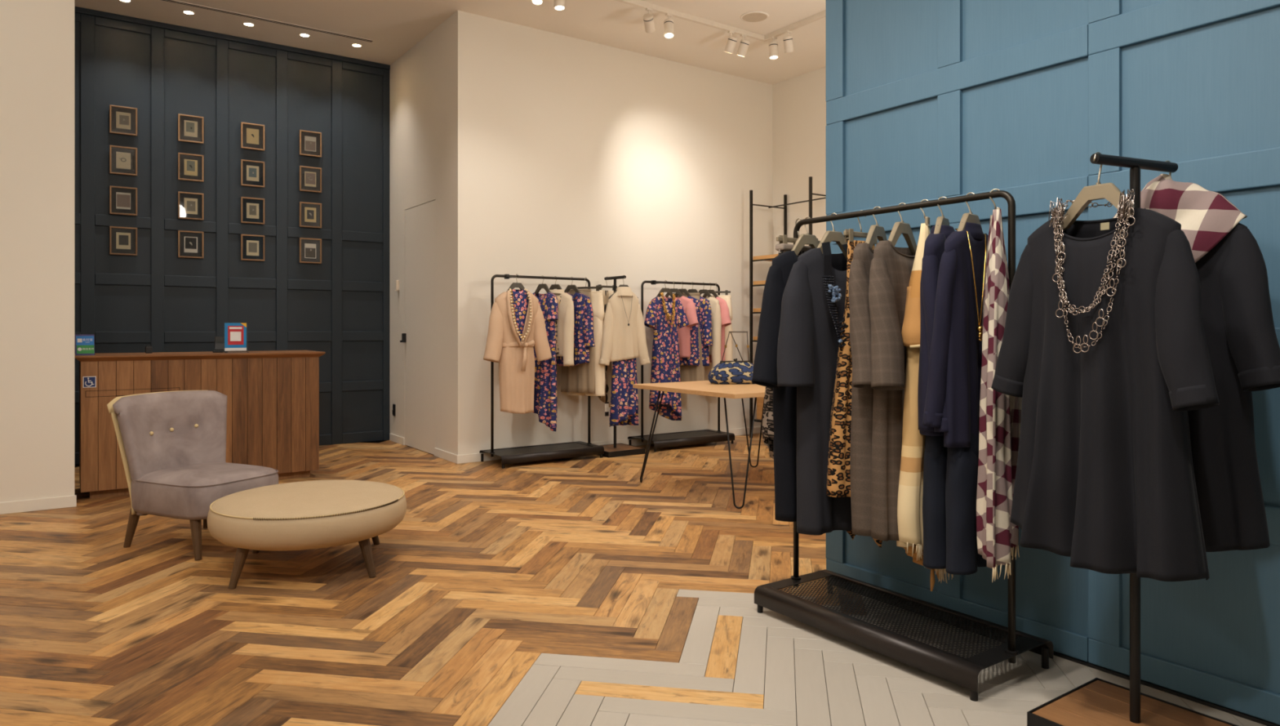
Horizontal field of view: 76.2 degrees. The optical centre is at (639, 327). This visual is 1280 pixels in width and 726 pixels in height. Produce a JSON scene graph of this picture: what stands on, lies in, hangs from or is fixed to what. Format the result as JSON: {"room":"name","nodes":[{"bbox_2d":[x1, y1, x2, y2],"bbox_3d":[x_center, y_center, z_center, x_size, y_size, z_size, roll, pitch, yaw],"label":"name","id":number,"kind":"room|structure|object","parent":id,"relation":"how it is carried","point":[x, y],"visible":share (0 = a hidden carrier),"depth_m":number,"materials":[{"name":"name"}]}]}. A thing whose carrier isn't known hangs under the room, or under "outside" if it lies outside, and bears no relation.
{"room":"clothing store","nodes":[
{"label":"clothing store","id":0,"kind":"room"},
{"bbox_2d":[0,0,74,502],"bbox_3d":[-5.046,-0.787,4.520,3.146,3.920,0.160,0,0,-35],"label":"wall","id":1,"kind":"structure","parent":0,"point":[37,37],"depth_m":5.24,"materials":[{"name":"white paint"}]},
{"bbox_2d":[0,494,76,514],"bbox_3d":[-4.992,1.135,4.452,3.156,0.075,0.012,0,0,-35],"label":"baseboard","id":2,"kind":"structure","parent":1,"relation":"attached to","point":[42,504],"depth_m":5.24,"materials":[{"name":"white paint"}]},
{"bbox_2d":[74,6,390,465],"bbox_3d":[-4.426,-0.787,7.327,4.390,3.920,0.142,0,0,-35],"label":"wall","id":3,"kind":"structure","parent":0,"point":[161,300],"depth_m":7.72,"materials":[{"name":"wood"}]},
{"bbox_2d":[109,104,137,136],"bbox_3d":[-4.540,-1.823,7.172,0.206,0.245,0.022,0,0,-35],"label":"picture frame","id":4,"kind":"object","parent":3,"relation":"attached to","point":[122,119],"visible":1,"depth_m":7.17,"materials":[{"name":"brown wood"}]},
{"bbox_2d":[109,145,137,175],"bbox_3d":[-4.540,-1.470,7.172,0.206,0.245,0.022,0,0,-35],"label":"picture frame","id":5,"kind":"object","parent":3,"relation":"attached to","point":[122,160],"visible":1,"depth_m":7.17,"materials":[{"name":"brown wood"}]},
{"bbox_2d":[109,185,137,215],"bbox_3d":[-4.540,-1.117,7.172,0.206,0.245,0.022,0,0,-35],"label":"picture frame","id":6,"kind":"object","parent":3,"relation":"attached to","point":[122,200],"visible":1,"depth_m":7.17,"materials":[{"name":"brown wood"}]},
{"bbox_2d":[109,226,137,255],"bbox_3d":[-4.540,-0.764,7.172,0.206,0.245,0.022,0,0,-35],"label":"picture frame","id":7,"kind":"object","parent":3,"relation":"attached to","point":[122,240],"visible":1,"depth_m":7.17,"materials":[{"name":"brown wood"}]},
{"bbox_2d":[177,113,204,143],"bbox_3d":[-4.112,-1.823,7.473,0.206,0.245,0.022,0,0,-35],"label":"picture frame","id":8,"kind":"object","parent":3,"relation":"attached to","point":[190,127],"visible":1,"depth_m":7.47,"materials":[{"name":"brown wood"}]},
{"bbox_2d":[177,152,204,182],"bbox_3d":[-4.112,-1.470,7.473,0.206,0.245,0.022,0,0,-35],"label":"picture frame","id":9,"kind":"object","parent":3,"relation":"attached to","point":[190,166],"visible":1,"depth_m":7.47,"materials":[{"name":"brown wood"}]},
{"bbox_2d":[177,191,204,220],"bbox_3d":[-4.112,-1.117,7.473,0.206,0.245,0.022,0,0,-35],"label":"picture frame","id":10,"kind":"object","parent":3,"relation":"attached to","point":[190,205],"visible":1,"depth_m":7.47,"materials":[{"name":"brown wood"}]},
{"bbox_2d":[177,230,204,258],"bbox_3d":[-4.112,-0.764,7.473,0.206,0.245,0.022,0,0,-35],"label":"picture frame","id":11,"kind":"object","parent":3,"relation":"attached to","point":[190,243],"visible":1,"depth_m":7.47,"materials":[{"name":"brown wood"}]},
{"bbox_2d":[240,121,264,151],"bbox_3d":[-3.687,-1.823,7.772,0.206,0.245,0.022,0,0,-35],"label":"picture frame","id":12,"kind":"object","parent":3,"relation":"attached to","point":[252,135],"visible":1,"depth_m":7.77,"materials":[{"name":"brown wood"}]},
{"bbox_2d":[240,159,264,187],"bbox_3d":[-3.687,-1.470,7.772,0.206,0.245,0.022,0,0,-35],"label":"picture frame","id":13,"kind":"object","parent":3,"relation":"attached to","point":[252,172],"visible":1,"depth_m":7.77,"materials":[{"name":"brown wood"}]},
{"bbox_2d":[240,196,264,224],"bbox_3d":[-3.687,-1.117,7.772,0.206,0.245,0.022,0,0,-35],"label":"picture frame","id":14,"kind":"object","parent":3,"relation":"attached to","point":[252,209],"visible":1,"depth_m":7.77,"materials":[{"name":"brown wood"}]},
{"bbox_2d":[240,234,264,261],"bbox_3d":[-3.687,-0.764,7.772,0.206,0.245,0.022,0,0,-35],"label":"picture frame","id":15,"kind":"object","parent":3,"relation":"attached to","point":[252,246],"visible":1,"depth_m":7.77,"materials":[{"name":"brown wood"}]},
{"bbox_2d":[299,129,321,157],"bbox_3d":[-3.259,-1.823,8.072,0.206,0.245,0.022,0,0,-35],"label":"picture frame","id":16,"kind":"object","parent":3,"relation":"attached to","point":[310,142],"visible":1,"depth_m":8.07,"materials":[{"name":"brown wood"}]},
{"bbox_2d":[299,165,321,192],"bbox_3d":[-3.259,-1.470,8.072,0.206,0.245,0.022,0,0,-35],"label":"picture frame","id":17,"kind":"object","parent":3,"relation":"attached to","point":[310,177],"visible":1,"depth_m":8.07,"materials":[{"name":"brown wood"}]},
{"bbox_2d":[299,201,321,227],"bbox_3d":[-3.259,-1.117,8.072,0.206,0.245,0.022,0,0,-35],"label":"picture frame","id":18,"kind":"object","parent":3,"relation":"attached to","point":[310,213],"visible":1,"depth_m":8.07,"materials":[{"name":"brown wood"}]},
{"bbox_2d":[299,237,321,263],"bbox_3d":[-3.259,-0.764,8.072,0.206,0.245,0.022,0,0,-35],"label":"picture frame","id":19,"kind":"object","parent":3,"relation":"attached to","point":[310,249],"visible":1,"depth_m":8.07,"materials":[{"name":"brown wood"}]},
{"bbox_2d":[389,14,452,453],"bbox_3d":[-2.082,-0.787,7.879,0.120,3.920,1.696,0,0,-35],"label":"wall","id":20,"kind":"structure","parent":0,"point":[420,79],"depth_m":7.72,"materials":[{"name":"white paint"}]},
{"bbox_2d":[400,200,435,454],"bbox_3d":[-2.117,-0.004,7.824,0.100,2.342,0.825,0,0,-35],"label":"door","id":21,"kind":"structure","parent":20,"relation":"in","point":[419,336],"depth_m":7.81,"materials":[{"name":"white paint"}]},
{"bbox_2d":[434,447,457,463],"bbox_3d":[-1.730,1.135,7.265,0.012,0.075,0.527,0,0,-35],"label":"baseboard","id":22,"kind":"structure","parent":20,"relation":"attached to","point":[439,453],"depth_m":7.25,"materials":[{"name":"white paint"}]},
{"bbox_2d":[74,0,826,84],"bbox_3d":[-0.274,-2.797,3.475,9.950,0.100,11.400,0,0,-35],"label":"ceiling","id":23,"kind":"structure","parent":0,"point":[394,27],"depth_m":7.36,"materials":[{"name":"paint"}]},
{"bbox_2d":[161,0,373,42],"bbox_3d":[-3.832,-2.745,6.926,3.100,0.003,0.060,0,0,-35],"label":"track","id":24,"kind":"object","parent":23,"relation":"in","point":[170,1],"visible":1,"depth_m":7.27,"materials":[{"name":"metal"}]},
{"bbox_2d":[615,0,826,41],"bbox_3d":[0.615,-2.724,5.713,3.218,0.045,2.618,0,0,-35],"label":"track","id":25,"kind":"object","parent":23,"relation":"attached to","point":[642,4],"visible":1,"depth_m":7.24,"materials":[{"name":"white plastic"}]},
{"bbox_2d":[643,7,655,33],"bbox_3d":[0.077,-2.604,6.914,0.085,0.196,0.156,0,0,13],"label":"track spotlight","id":26,"kind":"object","parent":25,"relation":"attached to","point":[648,20],"visible":1,"depth_m":6.89,"materials":[{"name":"white plastic"}]},
{"bbox_2d":[663,13,674,38],"bbox_3d":[0.249,-2.604,7.034,0.085,0.196,0.110,0,0,-7],"label":"track spotlight","id":27,"kind":"object","parent":25,"relation":"attached to","point":[668,23],"visible":1,"depth_m":7.01,"materials":[{"name":"white plastic"}]},
{"bbox_2d":[740,11,768,22],"bbox_3d":[1.012,-2.742,7.200,0.250,0.010,0.250,0,0,-35],"label":"ceiling speaker","id":28,"kind":"object","parent":23,"relation":"attached to","point":[751,16],"visible":1,"depth_m":7.19,"materials":[{"name":"paint"}]},
{"bbox_2d":[742,13,767,22],"bbox_3d":[1.012,-2.740,7.200,0.218,0.001,0.218,0,0,-35],"label":"grille","id":29,"kind":"object","parent":28,"relation":"attached to","point":[747,17],"depth_m":7.20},
{"bbox_2d":[483,289,551,413],"bbox_3d":[-1.032,0.204,6.900,0.628,1.038,0.177,0,0,-31],"label":"coat","id":30,"kind":"object","parent":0,"point":[515,357],"visible":0.96,"depth_m":6.84,"materials":[{"name":"beige fabric"}]},
{"bbox_2d":[452,9,772,454],"bbox_3d":[-0.032,-0.787,8.210,3.855,3.920,0.120,0,0,-35],"label":"wall","id":31,"kind":"structure","parent":0,"point":[572,157],"depth_m":7.82,"materials":[{"name":"white paint"}]},
{"bbox_2d":[456,426,762,463],"bbox_3d":[-0.040,1.135,8.124,3.767,0.075,0.012,0,0,-35],"label":"baseboard","id":32,"kind":"structure","parent":31,"relation":"attached to","point":[475,457],"depth_m":7.92,"materials":[{"name":"white paint"}]},
{"bbox_2d":[0,432,1266,725],"bbox_3d":[-0.297,1.203,3.551,9.800,0.060,11.383,0,0,-35],"label":"floor","id":33,"kind":"structure","parent":0,"point":[578,590],"depth_m":3.31,"materials":[{"name":"brown wood"}]},
{"bbox_2d":[106,390,278,559],"bbox_3d":[-2.401,0.769,4.465,0.696,0.816,0.664,0,0,25],"label":"slipper chair","id":34,"kind":"object","parent":33,"relation":"on","point":[172,444],"visible":0.96,"depth_m":4.37,"materials":[{"name":"grey fabric"}]},
{"bbox_2d":[74,350,325,498],"bbox_3d":[-3.316,0.680,6.205,1.621,0.985,0.634,0,0,-35],"label":"counter","id":35,"kind":"object","parent":33,"relation":"on","point":[273,396],"depth_m":6.07,"materials":[{"name":"brown wood"}]},
{"bbox_2d":[75,333,94,355],"bbox_3d":[-3.845,0.117,5.647,0.112,0.144,0.063,0,0,-43],"label":"sign","id":36,"kind":"object","parent":35,"relation":"on","point":[84,344],"visible":1,"depth_m":5.63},
{"bbox_2d":[74,350,325,361],"bbox_3d":[-3.316,0.208,6.205,1.621,0.040,0.634,0,0,-35],"label":"countertop","id":37,"kind":"structure","parent":35,"relation":"on","point":[266,353],"depth_m":5.96,"materials":[{"name":"brown wood"}]},
{"bbox_2d":[222,322,248,352],"bbox_3d":[-3.093,0.072,6.242,0.168,0.232,0.090,0,0,-38],"label":"sign","id":38,"kind":"object","parent":35,"relation":"on","point":[235,334],"visible":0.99,"depth_m":6.23,"materials":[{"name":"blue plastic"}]},
{"bbox_2d":[207,480,406,588],"bbox_3d":[-1.633,0.994,4.051,0.914,0.369,0.914,0,0,-16],"label":"round ottoman","id":39,"kind":"object","parent":33,"relation":"on","point":[316,513],"visible":1,"depth_m":3.75,"materials":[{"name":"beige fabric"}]},
{"bbox_2d":[207,494,406,551],"bbox_3d":[-1.633,0.926,4.051,0.914,0.162,0.914,0,0,-16],"label":"cushion","id":40,"kind":"object","parent":39,"relation":"on","point":[244,529],"depth_m":3.67,"materials":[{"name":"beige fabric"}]},
{"bbox_2d":[479,274,604,468],"bbox_3d":[-0.868,0.354,7.275,1.018,1.638,0.454,0,0,-35],"label":"clothes rack","id":41,"kind":"object","parent":33,"relation":"on","point":[579,448],"visible":0.91,"depth_m":7.14,"materials":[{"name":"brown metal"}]},
{"bbox_2d":[506,273,527,292],"bbox_3d":[-1.041,-0.351,6.912,0.300,0.216,0.043,0,0,-35],"label":"clothes hanger","id":42,"kind":"object","parent":41,"relation":"hanging from","point":[516,284],"visible":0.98,"depth_m":6.91,"materials":[{"name":"plastic"}]},
{"bbox_2d":[510,288,528,341],"bbox_3d":[-1.042,-0.073,6.914,0.262,0.508,0.105,0,0,-35],"label":"floral blouse","id":43,"kind":"object","parent":42,"relation":"hanging from","point":[520,297],"visible":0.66,"depth_m":6.89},
{"bbox_2d":[508,288,532,340],"bbox_3d":[-1.020,-0.120,6.882,0.195,0.449,0.158,0,0,-35],"label":"necklace","id":44,"kind":"object","parent":42,"relation":"hanging from","point":[509,289],"visible":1,"depth_m":6.82,"materials":[{"name":"gold metal"}]},
{"bbox_2d":[534,275,551,295],"bbox_3d":[-0.869,-0.361,7.273,0.300,0.216,0.043,0,0,37],"label":"clothes hanger","id":45,"kind":"object","parent":41,"relation":"hanging from","point":[544,286],"visible":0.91,"depth_m":7.27,"materials":[{"name":"plastic"}]},
{"bbox_2d":[532,291,558,431],"bbox_3d":[-0.867,0.296,7.272,0.210,1.230,0.374,0,0,-40],"label":"floral dress","id":46,"kind":"object","parent":45,"relation":"hanging from","point":[545,399],"visible":0.56,"depth_m":7.18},
{"bbox_2d":[549,275,561,289],"bbox_3d":[-0.763,-0.361,7.348,0.300,0.216,0.043,0,0,33],"label":"clothes hanger","id":47,"kind":"object","parent":41,"relation":"hanging from","point":[555,286],"visible":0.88,"depth_m":7.34,"materials":[{"name":"plastic"}]},
{"bbox_2d":[544,288,573,365],"bbox_3d":[-0.766,-0.004,7.343,0.475,0.686,0.167,0,0,33],"label":"cardigan","id":48,"kind":"object","parent":47,"relation":"hanging from","point":[565,323],"visible":0.52,"depth_m":7.23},
{"bbox_2d":[564,276,580,293],"bbox_3d":[-0.624,-0.361,7.446,0.300,0.216,0.043,0,0,31],"label":"clothes hanger","id":49,"kind":"object","parent":41,"relation":"hanging from","point":[569,287],"visible":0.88,"depth_m":7.43,"materials":[{"name":"plastic"}]},
{"bbox_2d":[564,292,595,366],"bbox_3d":[-0.601,0.012,7.434,0.455,0.679,0.151,0,0,31],"label":"floral blouse","id":50,"kind":"object","parent":49,"relation":"hanging from","point":[584,338],"visible":0.56,"depth_m":7.34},
{"bbox_2d":[560,288,595,393],"bbox_3d":[-0.571,0.118,7.485,0.376,0.945,0.092,0,0,29],"label":"coat","id":51,"kind":"object","parent":41,"relation":"hanging from","point":[580,378],"visible":0.38,"depth_m":7.43,"materials":[{"name":"fabric"}]},
{"bbox_2d":[566,290,605,395],"bbox_3d":[-0.501,0.142,7.532,0.395,0.960,0.141,0,0,23],"label":"coat","id":52,"kind":"object","parent":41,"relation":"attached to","point":[597,297],"visible":0.35,"depth_m":7.44,"materials":[{"name":"beige fabric"}]},
{"bbox_2d":[598,275,645,457],"bbox_3d":[-0.234,0.344,7.660,0.410,1.658,0.410,0,0,-35],"label":"stand","id":53,"kind":"object","parent":33,"relation":"on","point":[615,450],"visible":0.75,"depth_m":7.59,"materials":[{"name":"black metal"}]},
{"bbox_2d":[597,290,612,407],"bbox_3d":[-0.324,0.204,7.652,0.171,1.111,0.101,0,0,-39],"label":"dress","id":54,"kind":"object","parent":53,"relation":"hanging from","point":[608,369],"visible":0.24,"depth_m":7.65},
{"bbox_2d":[598,443,645,457],"bbox_3d":[-0.234,1.147,7.660,0.410,0.052,0.410,0,0,-35],"label":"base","id":55,"kind":"object","parent":53,"relation":"on","point":[616,450],"depth_m":7.55,"materials":[{"name":"brown wood"}]},
{"bbox_2d":[608,357,638,426],"bbox_3d":[-0.141,0.539,7.544,0.203,0.740,0.277,0,0,44],"label":"skirt","id":56,"kind":"object","parent":53,"relation":"hanging from","point":[624,408],"visible":0.89,"depth_m":7.49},
{"bbox_2d":[599,286,650,365],"bbox_3d":[-0.152,-0.017,7.542,0.514,0.726,0.154,0,0,-29],"label":"sweater","id":57,"kind":"object","parent":53,"relation":"hanging from","point":[620,341],"visible":1,"depth_m":7.48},
{"bbox_2d":[627,280,734,452],"bbox_3d":[0.420,0.354,8.181,1.018,1.638,0.454,0,0,-35],"label":"clothes rack","id":58,"kind":"object","parent":33,"relation":"on","point":[702,436],"visible":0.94,"depth_m":8.06,"materials":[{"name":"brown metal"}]},
{"bbox_2d":[652,280,673,299],"bbox_3d":[0.247,-0.351,7.818,0.300,0.216,0.043,0,0,-29],"label":"clothes hanger","id":59,"kind":"object","parent":58,"relation":"hanging from","point":[663,290],"visible":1,"depth_m":7.81,"materials":[{"name":"plastic"}]},
{"bbox_2d":[644,296,688,420],"bbox_3d":[0.245,0.301,7.823,0.493,1.200,0.233,0,0,-29],"label":"floral dress","id":60,"kind":"object","parent":59,"relation":"hanging from","point":[665,357],"visible":0.92,"depth_m":7.75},
{"bbox_2d":[660,295,698,357],"bbox_3d":[0.335,-0.013,8.117,0.520,0.609,0.135,0,0,17],"label":"pink top","id":61,"kind":"object","parent":58,"relation":"in","point":[684,333],"visible":0.3,"depth_m":8.05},
{"bbox_2d":[675,280,691,297],"bbox_3d":[0.423,-0.361,8.182,0.300,0.216,0.043,0,0,25],"label":"clothes hanger","id":62,"kind":"object","parent":58,"relation":"hanging from","point":[682,291],"visible":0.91,"depth_m":8.17,"materials":[{"name":"plastic"}]},
{"bbox_2d":[680,295,699,365],"bbox_3d":[0.424,0.027,8.184,0.368,0.688,0.152,0,0,25],"label":"floral blouse","id":63,"kind":"object","parent":62,"relation":"hanging from","point":[693,360],"visible":0.29,"depth_m":8.10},
{"bbox_2d":[672,292,705,382],"bbox_3d":[0.464,0.148,8.225,0.396,1.005,0.084,0,0,15],"label":"coat","id":64,"kind":"object","parent":58,"relation":"hanging from","point":[687,372],"visible":0.21,"depth_m":8.19,"materials":[{"name":"fabric"}]},
{"bbox_2d":[688,281,701,296],"bbox_3d":[0.530,-0.361,8.257,0.300,0.216,0.043,0,0,27],"label":"clothes hanger","id":65,"kind":"object","parent":58,"relation":"hanging from","point":[691,290],"visible":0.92,"depth_m":8.25,"materials":[{"name":"plastic"}]},
{"bbox_2d":[696,296,712,365],"bbox_3d":[0.552,0.031,8.249,0.419,0.700,0.140,0,0,27],"label":"floral blouse","id":66,"kind":"object","parent":65,"relation":"hanging from","point":[704,312],"visible":0.45,"depth_m":8.16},
{"bbox_2d":[697,284,711,297],"bbox_3d":[0.648,-0.361,8.340,0.300,0.216,0.043,0,0,31],"label":"clothes hanger","id":67,"kind":"object","parent":58,"relation":"hanging from","point":[704,291],"visible":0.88,"depth_m":8.32,"materials":[{"name":"plastic"}]},
{"bbox_2d":[706,296,721,368],"bbox_3d":[0.642,0.050,8.330,0.446,0.736,0.148,0,0,31],"label":"cardigan","id":68,"kind":"object","parent":67,"relation":"hanging from","point":[714,350],"visible":0.32,"depth_m":8.21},
{"bbox_2d":[701,294,733,380],"bbox_3d":[0.789,0.137,8.440,0.358,0.950,0.129,0,0,15],"label":"trousers","id":69,"kind":"object","parent":58,"relation":"hanging from","point":[728,351],"visible":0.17,"depth_m":8.38,"materials":[{"name":"beige fabric"}]},
{"bbox_2d":[709,296,731,362],"bbox_3d":[0.718,0.016,8.386,0.498,0.670,0.136,0,0,33],"label":"pink top","id":70,"kind":"object","parent":58,"relation":"hanging from","point":[725,315],"visible":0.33,"depth_m":8.29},
{"bbox_2d":[632,380,765,508],"bbox_3d":[0.800,0.799,6.076,1.280,0.748,1.154,0,0,-35],"label":"table","id":71,"kind":"object","parent":33,"relation":"on","point":[705,388],"visible":0.7,"depth_m":5.75,"materials":[{"name":"brown wood"}]},
{"bbox_2d":[707,331,754,384],"bbox_3d":[0.726,0.225,6.208,0.420,0.400,0.163,0,0,-7],"label":"handbag","id":72,"kind":"object","parent":71,"relation":"on","point":[726,372],"visible":0.88,"depth_m":6.15,"materials":[{"name":"fabric"}]},
{"bbox_2d":[749,176,826,437],"bbox_3d":[1.887,-0.157,8.173,0.534,2.660,1.724,0,0,-35],"label":"shelving unit","id":73,"kind":"object","parent":33,"relation":"on","point":[766,257],"visible":0.18,"depth_m":8.71,"materials":[{"name":"metal"}]},
{"bbox_2d":[754,190,1053,701],"bbox_3d":[0.948,0.356,3.094,0.454,1.634,1.018,0,0,-35],"label":"clothes rack","id":74,"kind":"object","parent":33,"relation":"on","point":[962,671],"visible":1,"depth_m":2.95,"materials":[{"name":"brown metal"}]},
{"bbox_2d":[776,217,820,244],"bbox_3d":[0.679,-0.403,3.476,0.280,0.132,0.043,0,0,-39],"label":"hanger","id":75,"kind":"object","parent":74,"relation":"hanging from","point":[783,238],"visible":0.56,"depth_m":3.42,"materials":[{"name":"metal"}]},
{"bbox_2d":[761,243,812,458],"bbox_3d":[0.678,0.130,3.477,0.399,0.962,0.200,0,0,-39],"label":"dress","id":76,"kind":"object","parent":75,"relation":"hanging from","point":[767,428],"visible":0.06,"depth_m":3.38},
{"bbox_2d":[791,216,819,255],"bbox_3d":[0.707,-0.361,3.435,0.330,0.216,0.043,0,0,-35],"label":"clothes hanger","id":77,"kind":"object","parent":74,"relation":"hanging from","point":[811,240],"visible":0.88,"depth_m":3.42,"materials":[{"name":"plastic"}]},
{"bbox_2d":[751,250,799,521],"bbox_3d":[0.707,0.233,3.439,0.650,1.105,0.161,0,0,-35],"label":"dress","id":78,"kind":"object","parent":77,"relation":"hanging from","point":[765,364],"visible":0.24,"depth_m":3.31,"materials":[{"name":"fabric"}]},
{"bbox_2d":[817,212,847,259],"bbox_3d":[0.790,-0.361,3.318,0.330,0.216,0.043,0,0,-35],"label":"clothes hanger","id":79,"kind":"object","parent":74,"relation":"hanging from","point":[829,236],"visible":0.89,"depth_m":3.31,"materials":[{"name":"wood"}]},
{"bbox_2d":[777,247,852,535],"bbox_3d":[0.788,0.243,3.317,0.658,1.125,0.182,0,0,-35],"label":"dress","id":80,"kind":"object","parent":79,"relation":"hanging from","point":[807,347],"visible":0.46,"depth_m":3.19,"materials":[{"name":"fabric"}]},
{"bbox_2d":[819,241,847,346],"bbox_3d":[0.783,-0.139,3.261,0.242,0.429,0.156,0,0,-35],"label":"blouse","id":81,"kind":"object","parent":79,"relation":"hanging from","point":[832,299],"visible":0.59,"depth_m":3.18,"materials":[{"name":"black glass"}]},
{"bbox_2d":[843,209,877,244],"bbox_3d":[0.882,-0.403,3.246,0.200,0.132,0.043,0,0,-35],"label":"hanger","id":82,"kind":"object","parent":74,"relation":"hanging from","point":[849,234],"visible":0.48,"depth_m":3.21,"materials":[{"name":"metal"}]},
{"bbox_2d":[826,240,882,547],"bbox_3d":[0.877,0.259,3.250,0.349,1.208,0.190,0,0,-35],"label":"dress","id":83,"kind":"object","parent":82,"relation":"hanging from","point":[838,474],"visible":0.18,"depth_m":3.16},
{"bbox_2d":[848,242,873,536],"bbox_3d":[0.924,0.225,3.131,0.186,1.083,0.540,0,0,40],"label":"dress","id":84,"kind":"object","parent":74,"relation":"in","point":[862,393],"visible":0.45,"depth_m":3.00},
{"bbox_2d":[865,206,887,248],"bbox_3d":[0.915,-0.361,3.141,0.043,0.216,0.330,0,0,40],"label":"clothes hanger","id":85,"kind":"object","parent":74,"relation":"hanging from","point":[875,231],"visible":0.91,"depth_m":3.11,"materials":[{"name":"wood"}]},
{"bbox_2d":[868,240,917,541],"bbox_3d":[0.983,0.224,3.043,0.169,1.084,0.542,0,0,41],"label":"dress","id":86,"kind":"object","parent":74,"relation":"in","point":[891,267],"visible":0.56,"depth_m":2.93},
{"bbox_2d":[896,222,953,591],"bbox_3d":[1.039,0.288,2.966,0.333,1.336,0.199,0,0,-36],"label":"scarf","id":87,"kind":"object","parent":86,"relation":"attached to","point":[909,504],"visible":0.4,"depth_m":2.87,"materials":[{"name":"fabric"}]},
{"bbox_2d":[888,202,916,255],"bbox_3d":[0.981,-0.361,3.047,0.330,0.216,0.043,0,0,-44],"label":"clothes hanger","id":88,"kind":"object","parent":74,"relation":"hanging from","point":[899,228],"visible":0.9,"depth_m":3.05,"materials":[{"name":"plastic"}]},
{"bbox_2d":[922,435,947,568],"bbox_3d":[1.079,0.517,2.907,0.106,0.620,0.272,0,0,35],"label":"trousers","id":89,"kind":"object","parent":74,"relation":"hanging from","point":[935,460],"visible":0.41,"depth_m":2.80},
{"bbox_2d":[933,195,950,233],"bbox_3d":[1.081,-0.361,2.906,0.043,0.216,0.330,0,0,35],"label":"clothes hanger","id":90,"kind":"object","parent":74,"relation":"hanging from","point":[940,220],"visible":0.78,"depth_m":2.87,"materials":[{"name":"wood"}]},
{"bbox_2d":[917,225,955,435],"bbox_3d":[1.082,0.003,2.905,0.156,0.727,0.426,0,0,35],"label":"sweater","id":91,"kind":"object","parent":90,"relation":"hanging from","point":[934,247],"visible":0.29,"depth_m":2.77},
{"bbox_2d":[945,404,986,574],"bbox_3d":[1.141,0.516,2.818,0.272,0.617,0.105,0,0,-44],"label":"trousers","id":92,"kind":"object","parent":74,"relation":"hanging from","point":[962,557],"visible":0.48,"depth_m":2.73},
{"bbox_2d":[957,191,982,231],"bbox_3d":[1.143,-0.361,2.816,0.330,0.216,0.043,0,0,-44],"label":"clothes hanger","id":93,"kind":"object","parent":74,"relation":"hanging from","point":[966,217],"visible":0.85,"depth_m":2.79,"materials":[{"name":"wood"}]},
{"bbox_2d":[922,222,988,447],"bbox_3d":[1.140,0.018,2.815,0.434,0.756,0.112,0,0,-35],"label":"sweater","id":94,"kind":"object","parent":93,"relation":"hanging from","point":[955,360],"visible":0.66,"depth_m":2.71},
{"bbox_2d":[955,228,986,341],"bbox_3d":[1.141,-0.150,2.790,0.165,0.388,0.111,0,0,-44],"label":"necklace","id":95,"kind":"object","parent":93,"relation":"hanging from","point":[980,328],"visible":0.94,"depth_m":2.72,"materials":[{"name":"gold metal"}]},
{"bbox_2d":[976,208,1022,582],"bbox_3d":[1.215,0.212,2.744,0.157,1.203,0.332,0,0,22],"label":"scarf","id":96,"kind":"object","parent":74,"relation":"hanging from","point":[1000,413],"visible":0.87,"depth_m":2.63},
{"bbox_2d":[1026,153,1238,725],"bbox_3d":[1.415,0.344,2.333,0.410,1.658,0.410,0,0,-35],"label":"stand","id":97,"kind":"object","parent":33,"relation":"on","point":[1097,701],"visible":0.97,"depth_m":2.35,"materials":[{"name":"black metal"}]},
{"bbox_2d":[1057,151,1133,231],"bbox_3d":[1.276,-0.375,2.273,0.043,0.232,0.350,0,0,-31],"label":"clothes hanger","id":98,"kind":"object","parent":97,"relation":"hanging from","point":[1110,192],"visible":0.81,"depth_m":2.28,"materials":[{"name":"wood"}]},
{"bbox_2d":[1048,188,1135,353],"bbox_3d":[1.259,-0.152,2.251,0.153,0.442,0.242,0,0,-31],"label":"necklace","id":99,"kind":"object","parent":98,"relation":"hanging from","point":[1126,206],"visible":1,"depth_m":2.19,"materials":[{"name":"silver metal"}]},
{"bbox_2d":[1026,677,1238,725],"bbox_3d":[1.415,1.147,2.333,0.410,0.052,0.410,0,0,-35],"label":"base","id":100,"kind":"object","parent":97,"relation":"on","point":[1097,701],"depth_m":2.39,"materials":[{"name":"brown wood"}]},
{"bbox_3d":[1.543,-0.375,2.387,0.043,0.232,0.350,0,0,-29],"label":"clothes hanger","id":101,"kind":"object","parent":97,"relation":"hanging from","visible":0},
{"bbox_2d":[1187,222,1279,551],"bbox_3d":[1.547,0.149,2.389,0.262,0.931,0.622,0,0,-29],"label":"dress","id":102,"kind":"object","parent":101,"relation":"hanging from","point":[1243,347],"visible":0.31,"depth_m":2.20,"materials":[{"name":"fabric"}]},
{"bbox_2d":[1112,173,1247,262],"bbox_3d":[1.532,-0.289,2.381,0.226,0.332,0.408,0,0,-29],"label":"scarf","id":103,"kind":"object","parent":102,"relation":"on","point":[1206,217],"visible":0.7,"depth_m":2.28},
{"bbox_2d":[772,66,826,254],"bbox_3d":[3.121,-0.787,7.009,0.120,3.920,5.474,0,0,-35],"label":"wall","id":104,"kind":"structure","parent":0,"point":[798,102],"depth_m":8.88,"materials":[{"name":"white paint"}]},
{"bbox_2d":[825,0,1279,725],"bbox_3d":[2.414,-0.787,1.709,0.124,3.920,5.218,0,0,-35],"label":"wall","id":105,"kind":"structure","parent":0,"point":[929,100],"depth_m":2.87,"materials":[{"name":"teal paint"}]},
{"bbox_2d":[991,207,1219,581],"bbox_3d":[1.279,0.163,2.283,0.296,0.971,0.626,0,0,-41],"label":"dress","id":106,"kind":"object","parent":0,"point":[1104,481],"visible":0.95,"depth_m":2.17,"materials":[{"name":"fabric"}]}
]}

